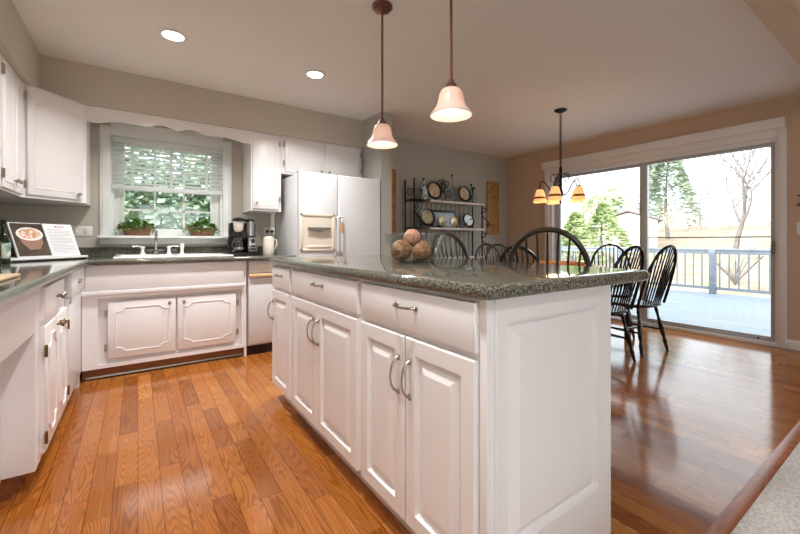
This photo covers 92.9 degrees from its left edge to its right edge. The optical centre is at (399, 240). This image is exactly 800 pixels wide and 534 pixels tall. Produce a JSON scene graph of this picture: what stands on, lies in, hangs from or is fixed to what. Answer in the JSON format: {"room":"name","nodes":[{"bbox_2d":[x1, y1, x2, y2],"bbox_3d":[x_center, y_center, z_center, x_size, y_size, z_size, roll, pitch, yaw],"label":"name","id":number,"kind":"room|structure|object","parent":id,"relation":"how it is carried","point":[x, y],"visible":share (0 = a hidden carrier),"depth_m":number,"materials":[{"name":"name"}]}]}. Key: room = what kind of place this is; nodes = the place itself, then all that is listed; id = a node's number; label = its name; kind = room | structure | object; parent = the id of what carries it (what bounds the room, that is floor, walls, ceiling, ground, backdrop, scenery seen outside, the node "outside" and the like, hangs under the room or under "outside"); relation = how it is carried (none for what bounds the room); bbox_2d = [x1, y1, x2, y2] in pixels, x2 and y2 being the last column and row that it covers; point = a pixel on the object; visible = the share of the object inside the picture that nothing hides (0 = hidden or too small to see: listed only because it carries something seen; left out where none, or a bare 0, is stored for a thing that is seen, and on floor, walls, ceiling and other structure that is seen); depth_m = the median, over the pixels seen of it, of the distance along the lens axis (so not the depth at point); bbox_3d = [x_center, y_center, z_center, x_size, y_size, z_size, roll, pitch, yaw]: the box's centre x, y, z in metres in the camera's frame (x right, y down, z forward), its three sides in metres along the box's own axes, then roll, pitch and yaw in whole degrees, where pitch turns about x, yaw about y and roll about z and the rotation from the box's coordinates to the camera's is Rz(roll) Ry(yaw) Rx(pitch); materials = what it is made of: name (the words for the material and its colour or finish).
{"room":"kitchen","nodes":[
{"label":"kitchen","id":0,"kind":"room"},
{"bbox_2d":[0,122,506,261],"bbox_3d":[-0.732,-0.180,4.737,6.065,2.420,0.150,0,0,-35],"label":"wall","id":1,"kind":"structure","parent":0,"point":[410,159],"depth_m":5.26,"materials":[{"name":"grey paint"}]},
{"bbox_2d":[0,0,39,87],"bbox_3d":[-2.010,-1.232,1.553,0.345,0.316,3.640,0,0,-35],"label":"trim","id":2,"kind":"structure","parent":1,"relation":"attached to","point":[17,46],"depth_m":2.32,"materials":[{"name":"beige paint"}]},
{"bbox_2d":[0,82,90,206],"bbox_3d":[-2.736,-0.685,2.841,0.606,0.775,0.691,0,0,-35],"label":"upper cabinet","id":3,"kind":"object","parent":1,"relation":"attached to","point":[57,133],"visible":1,"depth_m":2.77,"materials":[{"name":"white wood"}]},
{"bbox_2d":[86,105,250,143],"bbox_3d":[-1.971,-1.010,3.361,1.244,0.125,0.020,0,0,-35],"label":"window valance","id":4,"kind":"object","parent":3,"relation":"attached to","point":[94,114],"visible":1,"depth_m":3.29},
{"bbox_2d":[71,226,91,235],"bbox_3d":[-2.739,-0.085,3.256,0.160,0.085,0.009,0,0,-35],"label":"wall outlet","id":5,"kind":"object","parent":1,"relation":"attached to","point":[77,230],"visible":0.83,"depth_m":3.26,"materials":[{"name":"beige plastic"}]},
{"bbox_2d":[73,228,77,233],"bbox_3d":[-2.766,-0.085,3.235,0.032,0.050,0.004,0,0,-35],"label":"socket","id":6,"kind":"object","parent":5,"relation":"attached to","point":[75,230],"depth_m":3.23,"materials":[{"name":"beige plastic"}]},
{"bbox_2d":[83,228,87,233],"bbox_3d":[-2.708,-0.085,3.274,0.032,0.050,0.004,0,0,-35],"label":"socket","id":7,"kind":"object","parent":5,"relation":"attached to","point":[85,230],"depth_m":3.27,"materials":[{"name":"beige plastic"}]},
{"bbox_2d":[11,246,262,256],"bbox_3d":[-1.310,0.096,2.157,2.180,0.081,3.439,0,0,-35],"label":"backsplash","id":8,"kind":"structure","parent":1,"relation":"attached to","point":[90,251],"depth_m":3.49,"materials":[{"name":"grey stone"}]},
{"bbox_2d":[97,122,231,243],"bbox_3d":[-2.200,-0.520,3.649,1.093,1.100,0.275,0,0,-35],"label":"window","id":9,"kind":"structure","parent":1,"relation":"in","point":[111,200],"depth_m":3.60,"materials":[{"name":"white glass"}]},
{"bbox_2d":[114,217,157,235],"bbox_3d":[-2.373,-0.131,3.433,0.339,0.167,0.207,0,0,-35],"label":"potted plant","id":10,"kind":"object","parent":9,"relation":"on","point":[135,229],"visible":0.98,"depth_m":3.39,"materials":[{"name":"green plant"}]},
{"bbox_2d":[112,136,221,219],"bbox_3d":[-2.177,-0.557,3.613,0.890,0.735,0.067,0,0,-35],"label":"window blind","id":11,"kind":"object","parent":9,"relation":"attached to","point":[132,141],"visible":1,"depth_m":3.58,"materials":[{"name":"white plastic"}]},
{"bbox_2d":[183,218,219,235],"bbox_3d":[-1.944,-0.136,3.722,0.349,0.176,0.210,0,0,-20],"label":"potted plant","id":12,"kind":"object","parent":9,"relation":"on","point":[195,230],"visible":1,"depth_m":3.69,"materials":[{"name":"green plant"}]},
{"bbox_2d":[40,55,363,148],"bbox_3d":[-1.662,-1.232,3.774,2.750,0.316,0.380,0,0,-35],"label":"soffit","id":13,"kind":"structure","parent":1,"relation":"attached to","point":[86,84],"depth_m":3.39,"materials":[{"name":"beige paint"}]},
{"bbox_2d":[243,131,280,213],"bbox_3d":[-1.421,-0.685,3.919,0.292,0.775,0.408,0,0,-35],"label":"upper cabinet","id":14,"kind":"object","parent":1,"relation":"attached to","point":[262,157],"visible":1,"depth_m":3.79,"materials":[{"name":"white wood"}]},
{"bbox_2d":[264,227,274,234],"bbox_3d":[-1.423,-0.105,4.150,0.120,0.085,0.032,0,0,-35],"label":"wall outlet","id":15,"kind":"object","parent":1,"relation":"attached to","point":[267,231],"visible":1,"depth_m":4.15,"materials":[{"name":"beige plastic"}]},
{"bbox_2d":[281,136,361,178],"bbox_3d":[-0.915,-0.881,4.269,0.934,0.383,0.408,0,0,-35],"label":"upper cabinet","id":16,"kind":"object","parent":1,"relation":"attached to","point":[297,154],"visible":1,"depth_m":4.09,"materials":[{"name":"white wood"}]},
{"bbox_2d":[392,169,395,233],"bbox_3d":[-0.169,-0.528,5.013,0.275,0.863,0.032,0,0,-35],"label":"wall art","id":17,"kind":"object","parent":1,"relation":"attached to","point":[393,170],"visible":0.13,"depth_m":5.07},
{"bbox_2d":[486,181,498,234],"bbox_3d":[1.510,-0.528,6.171,0.275,0.863,0.032,0,0,-35],"label":"wall art","id":18,"kind":"object","parent":1,"relation":"attached to","point":[492,188],"visible":1,"depth_m":6.17},
{"bbox_2d":[362,112,391,254],"bbox_3d":[-0.365,-0.180,4.434,0.135,2.420,0.766,0,0,-35],"label":"wall partition","id":19,"kind":"structure","parent":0,"point":[376,163],"depth_m":4.14,"materials":[{"name":"beige paint"}]},
{"bbox_2d":[0,320,799,533],"bbox_3d":[0.353,1.080,3.209,6.315,0.100,3.898,0,0,-35],"label":"floor","id":20,"kind":"structure","parent":0,"point":[215,446],"depth_m":1.87,"materials":[{"name":"brown wood"}]},
{"bbox_2d":[0,290,34,482],"bbox_3d":[-1.357,0.603,0.836,0.594,0.855,1.318,0,0,-35],"label":"base cabinet","id":21,"kind":"object","parent":20,"relation":"on","point":[17,317],"visible":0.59,"depth_m":1.32,"materials":[{"name":"white wood"}]},
{"bbox_2d":[0,246,295,306],"bbox_3d":[-1.310,0.115,2.157,2.180,0.119,3.439,0,0,-35],"label":"countertop","id":22,"kind":"structure","parent":21,"relation":"on","point":[34,275],"depth_m":2.74,"materials":[{"name":"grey stone"}]},
{"bbox_2d":[0,242,1,264],"bbox_3d":[-2.274,0.018,2.125,0.064,0.235,0.064,0,0,-35],"label":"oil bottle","id":23,"kind":"object","parent":22,"relation":"on","point":[0,242],"visible":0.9,"depth_m":2.14,"materials":[{"name":"green glass"}]},
{"bbox_2d":[0,219,10,263],"bbox_3d":[-2.360,0.001,2.259,0.066,0.270,0.066,0,0,-35],"label":"wine bottle","id":24,"kind":"object","parent":22,"relation":"on","point":[5,241],"visible":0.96,"depth_m":2.25,"materials":[{"name":"green glass"}]},
{"bbox_2d":[0,273,20,281],"bbox_3d":[-1.504,0.130,1.113,0.468,0.012,0.540,0,0,-35],"label":"cutting board","id":25,"kind":"object","parent":22,"relation":"on","point":[3,277],"visible":1,"depth_m":1.37,"materials":[{"name":"brown wood"}]},
{"bbox_2d":[11,255,87,261],"bbox_3d":[-2.530,0.123,2.668,0.175,0.026,0.580,0,0,5],"label":"book stand","id":26,"kind":"object","parent":22,"relation":"on","point":[13,259],"visible":0.68,"depth_m":2.63,"materials":[{"name":"white plastic"}]},
{"bbox_2d":[5,222,80,257],"bbox_3d":[-2.526,-0.003,2.710,0.104,0.243,0.452,0,0,5],"label":"cookbook","id":27,"kind":"object","parent":26,"relation":"on","point":[27,239],"visible":0.88,"depth_m":2.67,"materials":[{"name":"white"}]},
{"bbox_2d":[9,223,50,256],"bbox_3d":[-2.524,-0.009,2.599,0.082,0.222,0.210,0,0,5],"label":"photo","id":28,"kind":"object","parent":27,"relation":"attached to","point":[27,239],"depth_m":2.59,"materials":[{"name":"brown"}]},
{"bbox_2d":[132,228,184,254],"bbox_3d":[-2.154,0.005,3.405,0.404,0.234,0.170,0,0,-35],"label":"kitchen faucet","id":29,"kind":"object","parent":22,"relation":"on","point":[156,229],"visible":0.95,"depth_m":3.43,"materials":[{"name":"silver metal"}]},
{"bbox_2d":[113,253,232,258],"bbox_3d":[-1.978,0.212,3.346,0.855,0.187,0.512,0,0,-35],"label":"sink","id":30,"kind":"object","parent":22,"relation":"in","point":[128,256],"visible":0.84,"depth_m":3.27,"materials":[{"name":"white ceramic"}]},
{"bbox_2d":[121,255,173,256],"bbox_3d":[-2.126,0.216,3.208,0.372,0.179,0.365,0,0,-35],"label":"basin","id":31,"kind":"object","parent":30,"relation":"in","point":[121,255],"depth_m":3.33,"materials":[{"name":"white ceramic"}]},
{"bbox_2d":[179,254,222,255],"bbox_3d":[-1.795,0.216,3.436,0.372,0.179,0.365,0,0,-35],"label":"basin","id":32,"kind":"object","parent":30,"relation":"in","point":[179,254],"depth_m":3.58,"materials":[{"name":"white ceramic"}]},
{"bbox_2d":[227,217,259,255],"bbox_3d":[-1.536,-0.046,3.690,0.285,0.364,0.220,0,0,-35],"label":"coffee maker","id":33,"kind":"object","parent":22,"relation":"on","point":[242,239],"visible":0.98,"depth_m":3.66,"materials":[{"name":"black plastic"}]},
{"bbox_2d":[233,221,243,231],"bbox_3d":[-1.557,-0.140,3.664,0.103,0.104,0.112,0,0,-35],"label":"basket","id":34,"kind":"object","parent":33,"relation":"on","point":[238,226],"depth_m":3.63,"materials":[{"name":"beige plastic"}]},
{"bbox_2d":[263,236,276,254],"bbox_3d":[-1.307,0.043,3.793,0.105,0.186,0.123,0,0,29],"label":"pitcher","id":35,"kind":"object","parent":22,"relation":"on","point":[268,241],"visible":1,"depth_m":3.74,"materials":[{"name":"white ceramic"}]},
{"bbox_2d":[0,276,69,501],"bbox_3d":[-1.923,0.603,1.702,0.645,0.855,0.745,0,0,-35],"label":"base cabinet","id":36,"kind":"object","parent":20,"relation":"on","point":[35,390],"visible":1,"depth_m":1.57,"materials":[{"name":"white wood"}]},
{"bbox_2d":[64,267,83,400],"bbox_3d":[-2.301,0.604,2.261,0.630,0.853,0.600,0,0,-35],"label":"dishwasher","id":37,"kind":"object","parent":20,"relation":"on","point":[74,281],"visible":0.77,"depth_m":2.35,"materials":[{"name":"metal"}]},
{"bbox_2d":[74,375,79,388],"bbox_3d":[-2.403,0.603,2.611,0.300,0.855,0.092,0,0,-35],"label":"filler panel","id":38,"kind":"object","parent":20,"relation":"on","point":[78,380],"visible":0.14,"depth_m":2.66,"materials":[{"name":"white wood"}]},
{"bbox_2d":[81,289,81,367],"bbox_3d":[-2.739,0.603,2.844,0.590,0.855,0.668,0,0,-35],"label":"base cabinet","id":39,"kind":"object","parent":20,"relation":"on","point":[81,289],"visible":0.11,"depth_m":2.83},
{"bbox_2d":[81,261,245,380],"bbox_3d":[-2.008,0.604,3.319,1.133,0.857,0.679,0,0,-35],"label":"base cabinet","id":40,"kind":"object","parent":20,"relation":"on","point":[136,318],"visible":1,"depth_m":3.02,"materials":[{"name":"white wood"}]},
{"bbox_2d":[246,260,273,354],"bbox_3d":[-1.357,0.604,3.749,0.400,0.853,0.630,0,0,-35],"label":"trash compactor","id":41,"kind":"object","parent":20,"relation":"on","point":[259,287],"visible":0.56,"depth_m":3.45,"materials":[{"name":"beige plastic"}]},
{"bbox_2d":[276,170,379,256],"bbox_3d":[-0.767,0.180,4.094,0.896,1.700,0.799,0,0,-35],"label":"refrigerator","id":42,"kind":"object","parent":20,"relation":"on","point":[321,214],"visible":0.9,"depth_m":3.77,"materials":[{"name":"white plastic"}]},
{"bbox_2d":[267,264,610,533],"bbox_3d":[-0.070,0.591,1.910,0.684,0.879,1.880,0,0,-35],"label":"kitchen island","id":43,"kind":"object","parent":20,"relation":"on","point":[460,414],"visible":0.97,"depth_m":1.20,"materials":[{"name":"white wood"}]},
{"bbox_2d":[269,255,648,300],"bbox_3d":[0.043,0.130,1.983,0.907,0.040,1.935,0,0,-35],"label":"island countertop","id":44,"kind":"structure","parent":43,"relation":"on","point":[478,279],"depth_m":1.32,"materials":[{"name":"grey stone"}]},
{"bbox_2d":[383,234,444,262],"bbox_3d":[0.073,0.038,1.951,0.316,0.144,0.316,0,0,-35],"label":"glass bowl","id":45,"kind":"object","parent":44,"relation":"on","point":[410,261],"visible":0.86,"depth_m":1.94,"materials":[{"name":"clear glass"}]},
{"bbox_2d":[391,239,411,260],"bbox_3d":[0.006,0.048,1.939,0.109,0.111,0.111,0,0,-35],"label":"woven ball","id":46,"kind":"object","parent":45,"relation":"in","point":[401,250],"visible":1,"depth_m":1.90,"materials":[{"name":"wicker"}]},
{"bbox_2d":[404,229,420,245],"bbox_3d":[0.063,-0.018,1.976,0.087,0.092,0.087,0,0,10],"label":"woven ball","id":47,"kind":"object","parent":45,"relation":"in","point":[412,236],"visible":0.91,"depth_m":1.94,"materials":[{"name":"wicker"}]},
{"bbox_2d":[412,242,430,261],"bbox_3d":[0.110,0.054,1.914,0.098,0.099,0.100,0,0,-35],"label":"woven ball","id":48,"kind":"object","parent":45,"relation":"in","point":[421,251],"visible":0.99,"depth_m":1.88,"materials":[{"name":"wicker"}]},
{"bbox_2d":[412,240,430,253],"bbox_3d":[0.113,0.048,2.009,0.105,0.107,0.107,0,0,-35],"label":"woven ball","id":49,"kind":"object","parent":45,"relation":"in","point":[420,240],"visible":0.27,"depth_m":1.99,"materials":[{"name":"wicker"}]},
{"bbox_2d":[404,178,490,260],"bbox_3d":[0.727,0.063,5.480,1.473,1.933,0.226,0,0,-35],"label":"rack","id":50,"kind":"object","parent":20,"relation":"on","point":[414,199],"visible":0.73,"depth_m":5.43,"materials":[{"name":"black metal"}]},
{"bbox_2d":[404,198,429,201],"bbox_3d":[0.231,-0.551,5.137,0.265,0.014,0.225,0,0,-35],"label":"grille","id":51,"kind":"object","parent":50,"relation":"attached to","point":[414,199],"depth_m":5.10,"materials":[{"name":"black metal"}]},
{"bbox_2d":[404,227,429,228],"bbox_3d":[0.231,-0.176,5.137,0.265,0.014,0.225,0,0,-35],"label":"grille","id":52,"kind":"object","parent":50,"relation":"attached to","point":[405,227],"depth_m":5.12,"materials":[{"name":"black metal"}]},
{"bbox_2d":[420,178,427,198],"bbox_3d":[0.321,-0.713,5.178,0.110,0.305,0.110,0,0,-35],"label":"glass bottle","id":53,"kind":"object","parent":50,"relation":"on","point":[423,190],"visible":0.8,"depth_m":5.14,"materials":[{"name":"grey glass"}]},
{"bbox_2d":[419,207,434,225],"bbox_3d":[0.375,-0.331,5.215,0.270,0.264,0.069,0,0,-35],"label":"decorative plate","id":54,"kind":"object","parent":50,"relation":"on","point":[427,216],"visible":0.99,"depth_m":5.21,"materials":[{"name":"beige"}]},
{"bbox_2d":[427,181,441,199],"bbox_3d":[0.478,-0.706,5.286,0.270,0.264,0.069,0,0,-35],"label":"decorative plate","id":55,"kind":"object","parent":50,"relation":"on","point":[434,189],"visible":0.99,"depth_m":5.29,"materials":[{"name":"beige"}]},
{"bbox_2d":[438,216,445,226],"bbox_3d":[0.582,-0.275,5.293,0.156,0.153,0.049,0,0,-35],"label":"decorative plate","id":56,"kind":"object","parent":50,"relation":"on","point":[441,220],"visible":1,"depth_m":5.29,"materials":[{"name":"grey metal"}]},
{"bbox_2d":[432,210,456,227],"bbox_3d":[0.641,-0.315,5.524,0.470,0.263,0.060,0,0,-35],"label":"framed picture","id":57,"kind":"object","parent":50,"relation":"on","point":[447,214],"visible":0.49,"depth_m":5.53,"materials":[{"name":"black plastic"}]},
{"bbox_2d":[434,212,453,225],"bbox_3d":[0.641,-0.315,5.525,0.410,0.201,0.038,0,0,-35],"label":"print","id":58,"kind":"object","parent":57,"relation":"attached to","point":[447,215],"depth_m":5.53},
{"bbox_2d":[420,200,484,206],"bbox_3d":[0.776,-0.546,5.514,1.060,0.028,0.225,0,0,-35],"label":"shelf","id":59,"kind":"object","parent":50,"relation":"attached to","point":[431,202],"depth_m":5.41,"materials":[{"name":"white wood"}]},
{"bbox_2d":[420,227,484,230],"bbox_3d":[0.776,-0.171,5.514,1.060,0.028,0.225,0,0,-35],"label":"shelf","id":60,"kind":"object","parent":50,"relation":"attached to","point":[429,228],"depth_m":5.42,"materials":[{"name":"white wood"}]},
{"bbox_2d":[449,216,457,226],"bbox_3d":[0.763,-0.275,5.418,0.156,0.153,0.049,0,0,-35],"label":"decorative plate","id":61,"kind":"object","parent":50,"relation":"on","point":[453,220],"visible":1,"depth_m":5.42,"materials":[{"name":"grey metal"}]},
{"bbox_2d":[430,256,484,258],"bbox_3d":[0.776,0.244,5.514,1.060,0.028,0.225,0,0,-35],"label":"shelf","id":62,"kind":"object","parent":50,"relation":"attached to","point":[455,257],"depth_m":5.56,"materials":[{"name":"white"}]},
{"bbox_2d":[458,185,470,201],"bbox_3d":[0.951,-0.699,5.613,0.256,0.250,0.066,0,0,-35],"label":"decorative plate","id":63,"kind":"object","parent":50,"relation":"on","point":[464,193],"visible":1,"depth_m":5.61,"materials":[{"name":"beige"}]},
{"bbox_2d":[463,213,473,227],"bbox_3d":[1.021,-0.311,5.661,0.230,0.225,0.062,0,0,-35],"label":"decorative plate","id":64,"kind":"object","parent":50,"relation":"on","point":[468,219],"visible":1,"depth_m":5.66,"materials":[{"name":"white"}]},
{"bbox_2d":[430,231,470,259],"bbox_3d":[0.540,0.477,3.118,0.511,1.110,0.479,0,0,-35],"label":"dining chair","id":65,"kind":"object","parent":20,"relation":"on","point":[457,240],"visible":0.17,"depth_m":2.96,"materials":[{"name":"black wood"}]},
{"bbox_2d":[475,243,500,260],"bbox_3d":[1.292,0.533,5.219,0.446,1.000,0.558,0,0,-11],"label":"chair","id":66,"kind":"object","parent":20,"relation":"on","point":[486,244],"visible":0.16,"depth_m":5.44,"materials":[{"name":"black paint"}]},
{"bbox_2d":[485,244,515,261],"bbox_3d":[1.288,0.533,4.514,0.446,1.000,0.558,0,0,-14],"label":"chair","id":67,"kind":"object","parent":20,"relation":"on","point":[493,245],"visible":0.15,"depth_m":4.73,"materials":[{"name":"black paint"}]},
{"bbox_2d":[499,245,540,263],"bbox_3d":[1.114,0.533,3.198,0.558,1.000,0.446,0,0,-43],"label":"chair","id":68,"kind":"object","parent":20,"relation":"on","point":[506,250],"visible":0.11,"depth_m":3.02,"materials":[{"name":"black paint"}]},
{"bbox_2d":[507,227,591,266],"bbox_3d":[0.901,0.477,2.328,0.479,1.110,0.511,0,0,21],"label":"counter stool","id":69,"kind":"object","parent":20,"relation":"on","point":[513,252],"visible":0.19,"depth_m":2.11,"materials":[{"name":"black paint"}]},
{"bbox_2d":[591,244,634,337],"bbox_3d":[2.415,0.533,4.354,0.446,1.000,0.558,0,0,27],"label":"chair","id":70,"kind":"object","parent":20,"relation":"on","point":[605,245],"visible":0.27,"depth_m":4.52,"materials":[{"name":"black paint"}]},
{"bbox_2d":[611,245,643,361],"bbox_3d":[1.754,0.533,3.254,0.446,1.000,0.558,0,0,-28],"label":"chair","id":71,"kind":"object","parent":20,"relation":"on","point":[620,310],"visible":0.36,"depth_m":3.13,"materials":[{"name":"black paint"}]},
{"bbox_2d":[611,245,676,355],"bbox_3d":[2.279,0.533,3.603,0.446,1.000,0.558,0,0,-28],"label":"chair","id":72,"kind":"object","parent":20,"relation":"on","point":[667,275],"visible":0.76,"depth_m":3.46,"materials":[{"name":"black paint"}]},
{"bbox_2d":[704,421,799,533],"bbox_3d":[1.475,1.078,1.582,6.315,0.104,0.055,0,0,-35],"label":"trim","id":73,"kind":"structure","parent":20,"relation":"on","point":[734,512],"depth_m":1.58,"materials":[{"name":"brown wood"}]},
{"bbox_3d":[1.614,0.649,4.053,1.640,0.747,0.940,0,0,-43],"label":"dining table","id":74,"kind":"object","parent":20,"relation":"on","visible":0},
{"bbox_2d":[531,261,584,265],"bbox_3d":[1.731,0.250,4.183,0.539,0.050,0.300,0,0,-5],"label":"wooden tray","id":75,"kind":"object","parent":74,"relation":"on","point":[571,263],"visible":0.56,"depth_m":4.04,"materials":[{"name":"brown wood"}]},
{"bbox_2d":[12,0,799,157],"bbox_3d":[1.671,-1.440,1.298,6.315,0.100,8.540,0,0,-35],"label":"ceiling","id":76,"kind":"structure","parent":0,"point":[615,66],"depth_m":2.85,"materials":[{"name":"paint"}]},
{"bbox_2d":[158,28,187,42],"bbox_3d":[-1.531,-1.385,2.564,0.176,0.010,0.176,0,0,-35],"label":"recessed light","id":77,"kind":"object","parent":76,"relation":"in","point":[173,35],"visible":1,"depth_m":2.56,"materials":[{"name":"beige glass"}]},
{"bbox_2d":[304,69,325,78],"bbox_3d":[-0.706,-1.385,3.163,0.176,0.010,0.176,0,0,-35],"label":"recessed light","id":78,"kind":"object","parent":76,"relation":"in","point":[313,74],"visible":1,"depth_m":3.17,"materials":[{"name":"beige glass"}]},
{"bbox_2d":[366,0,397,148],"bbox_3d":[-0.105,-0.978,2.248,0.188,0.824,0.188,0,0,-35],"label":"pendant lamp","id":79,"kind":"object","parent":76,"relation":"hanging from","point":[381,138],"visible":1,"depth_m":2.23,"materials":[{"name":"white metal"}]},
{"bbox_2d":[430,0,471,121],"bbox_3d":[0.228,-0.974,1.695,0.188,0.832,0.188,0,0,-35],"label":"pendant lamp","id":80,"kind":"object","parent":76,"relation":"hanging from","point":[451,106],"visible":1,"depth_m":1.68,"materials":[{"name":"white glass"}]},
{"bbox_2d":[533,108,586,203],"bbox_3d":[1.714,-0.890,4.014,0.534,1.000,0.515,0,0,-35],"label":"chandelier","id":81,"kind":"object","parent":76,"relation":"hanging from","point":[556,194],"visible":1,"depth_m":4.01,"materials":[{"name":"glass"}]},
{"bbox_2d":[507,93,799,340],"bbox_3d":[4.208,-0.180,3.049,0.150,2.420,8.540,0,0,-35],"label":"wall","id":82,"kind":"structure","parent":0,"point":[525,173],"depth_m":4.36,"materials":[{"name":"beige paint"}]},
{"bbox_2d":[542,116,786,348],"bbox_3d":[2.986,-0.077,4.745,0.215,2.215,2.640,0,0,-35],"label":"door","id":83,"kind":"structure","parent":82,"relation":"in","point":[772,133],"depth_m":4.13,"materials":[{"name":"grey"}]},
{"bbox_2d":[744,0,799,64],"bbox_3d":[1.431,-1.280,1.602,6.065,0.220,0.132,0,0,-35],"label":"ceiling beam","id":84,"kind":"structure","parent":82,"relation":"attached to","point":[781,17],"depth_m":2.01,"materials":[{"name":"beige paint"}]},
{"bbox_2d":[787,339,799,350],"bbox_3d":[4.112,0.985,3.043,0.014,0.090,8.140,0,0,-35],"label":"baseboard","id":85,"kind":"structure","parent":82,"relation":"attached to","point":[793,344],"depth_m":3.60,"materials":[{"name":"white wood"}]},
{"bbox_2d":[796,222,799,234],"bbox_3d":[3.776,-0.120,3.534,0.009,0.118,0.125,0,0,-35],"label":"light switch","id":86,"kind":"object","parent":82,"relation":"attached to","point":[797,223],"visible":1,"depth_m":3.58,"materials":[{"name":"beige plastic"}]},
{"bbox_2d":[731,442,799,533],"bbox_3d":[2.793,1.076,-0.329,6.315,0.108,4.587,0,0,-35],"label":"floor","id":87,"kind":"structure","parent":0,"point":[776,510],"depth_m":1.46,"materials":[{"name":"beige carpet"}]},
{"bbox_3d":[-0.887,-0.180,-0.466,0.100,2.420,8.540,0,0,-35],"label":"wall","id":88,"kind":"structure","parent":0,"visible":0},
{"bbox_2d":[0,53,3,184],"bbox_3d":[-2.219,-0.685,1.858,0.344,0.775,0.509,0,0,-35],"label":"upper cabinet","id":89,"kind":"object","parent":88,"relation":"attached to","point":[1,64],"visible":1,"depth_m":2.12,"materials":[{"name":"white wood"}]},
{"bbox_2d":[0,55,25,196],"bbox_3d":[-2.511,-0.685,2.282,0.344,0.775,0.509,0,0,-35],"label":"upper cabinet","id":90,"kind":"object","parent":88,"relation":"attached to","point":[12,87],"visible":0.97,"depth_m":2.33,"materials":[{"name":"white wood"}]},
{"label":"outside","id":91,"kind":"structure","parent":0,"visible":0},
{"bbox_2d":[171,224,770,297],"bbox_3d":[8.935,-0.320,48.684,150.000,4.900,150.000,0,0,-35],"label":"ground","id":92,"kind":"structure","parent":91,"point":[757,242],"depth_m":23.49,"materials":[{"name":"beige plant"}]},
{"bbox_2d":[124,147,199,228],"bbox_3d":[-5.401,0.143,6.731,3.383,4.097,2.788,0,0,-35],"label":"tree","id":93,"kind":"object","parent":92,"relation":"on","point":[138,195],"visible":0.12,"depth_m":6.77,"materials":[{"name":"green plant"}]},
{"bbox_2d":[124,147,209,228],"bbox_3d":[-4.146,-0.113,7.747,3.682,4.609,3.362,0,0,-3],"label":"tree","id":94,"kind":"object","parent":92,"relation":"on","point":[203,207],"visible":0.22,"depth_m":6.87,"materials":[{"name":"green plant"}]},
{"bbox_2d":[174,160,209,224],"bbox_3d":[-2.977,-0.094,8.443,3.571,4.572,2.589,0,0,-35],"label":"tree","id":95,"kind":"object","parent":92,"relation":"on","point":[197,201],"visible":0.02,"depth_m":7.44,"materials":[{"name":"green plant"}]},
{"bbox_2d":[562,211,605,263],"bbox_3d":[9.214,0.001,20.018,3.085,3.128,3.118,0,0,7],"label":"tree","id":96,"kind":"object","parent":92,"relation":"on","point":[574,220],"visible":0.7,"depth_m":19.60,"materials":[{"name":"green plant"}]},
{"bbox_2d":[577,182,631,219],"bbox_3d":[23.064,-3.596,44.210,6.153,6.453,5.669,0,0,-35],"label":"tree","id":97,"kind":"object","parent":92,"relation":"on","point":[615,204],"visible":0.56,"depth_m":43.10,"materials":[{"name":"green plant"}]},
{"bbox_2d":[571,202,638,257],"bbox_3d":[12.783,-0.613,24.044,4.276,3.645,4.276,0,0,-35],"label":"tree","id":98,"kind":"object","parent":92,"relation":"on","point":[602,211],"visible":0.78,"depth_m":23.42,"materials":[{"name":"green plant"}]},
{"bbox_2d":[598,210,663,247],"bbox_3d":[19.077,-0.776,32.215,4.800,3.360,5.600,0,0,27],"label":"house","id":99,"kind":"structure","parent":92,"relation":"on","point":[629,219],"depth_m":29.76,"materials":[{"name":"white"}]},
{"bbox_2d":[636,164,663,223],"bbox_3d":[28.983,-5.594,43.969,3.504,10.039,3.360,0,0,-35],"label":"tree","id":100,"kind":"object","parent":92,"relation":"on","point":[650,166],"visible":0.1,"depth_m":43.43,"materials":[{"name":"green plant"}]},
{"bbox_2d":[562,206,770,233],"bbox_3d":[39.850,-2.837,51.900,36.752,4.493,22.839,0,0,-35],"label":"thicket","id":101,"kind":"object","parent":92,"relation":"on","point":[732,212],"visible":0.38,"depth_m":50.43,"materials":[{"name":"beige plant"}]},
{"bbox_2d":[636,160,705,238],"bbox_3d":[26.856,-5.671,38.068,6.096,11.071,6.037,0,0,-35],"label":"tree","id":102,"kind":"object","parent":92,"relation":"on","point":[657,171],"visible":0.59,"depth_m":37.04,"materials":[{"name":"green plant"}]},
{"bbox_2d":[612,286,770,335],"bbox_3d":[4.439,1.145,7.314,5.034,0.030,13.000,0,0,-35],"label":"deck","id":103,"kind":"object","parent":92,"relation":"on","point":[749,314],"visible":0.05,"depth_m":6.18,"materials":[{"name":"white wood"}]},
{"bbox_2d":[562,246,770,293],"bbox_3d":[6.367,0.645,8.645,0.110,0.970,12.800,0,0,-35],"label":"deck railing","id":104,"kind":"object","parent":103,"relation":"on","point":[712,252],"visible":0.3,"depth_m":8.12,"materials":[{"name":"white wood"}]},
{"bbox_2d":[663,175,720,223],"bbox_3d":[54.434,-7.535,70.468,9.694,9.646,9.125,0,0,-35],"label":"bare tree","id":105,"kind":"object","parent":92,"relation":"on","point":[708,192],"visible":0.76,"depth_m":69.27,"materials":[{"name":"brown plant"}]},
{"bbox_2d":[700,147,770,248],"bbox_3d":[23.034,-4.088,24.511,11.414,9.766,6.315,0,0,-39],"label":"bare tree","id":106,"kind":"object","parent":92,"relation":"on","point":[746,187],"visible":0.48,"depth_m":24.73,"materials":[{"name":"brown plant"}]},
{"bbox_2d":[707,254,764,284],"bbox_3d":[12.814,1.098,14.508,1.545,1.207,1.624,0,0,-35],"label":"shrub","id":107,"kind":"object","parent":92,"relation":"on","point":[734,278],"visible":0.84,"depth_m":14.46,"materials":[{"name":"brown plant"}]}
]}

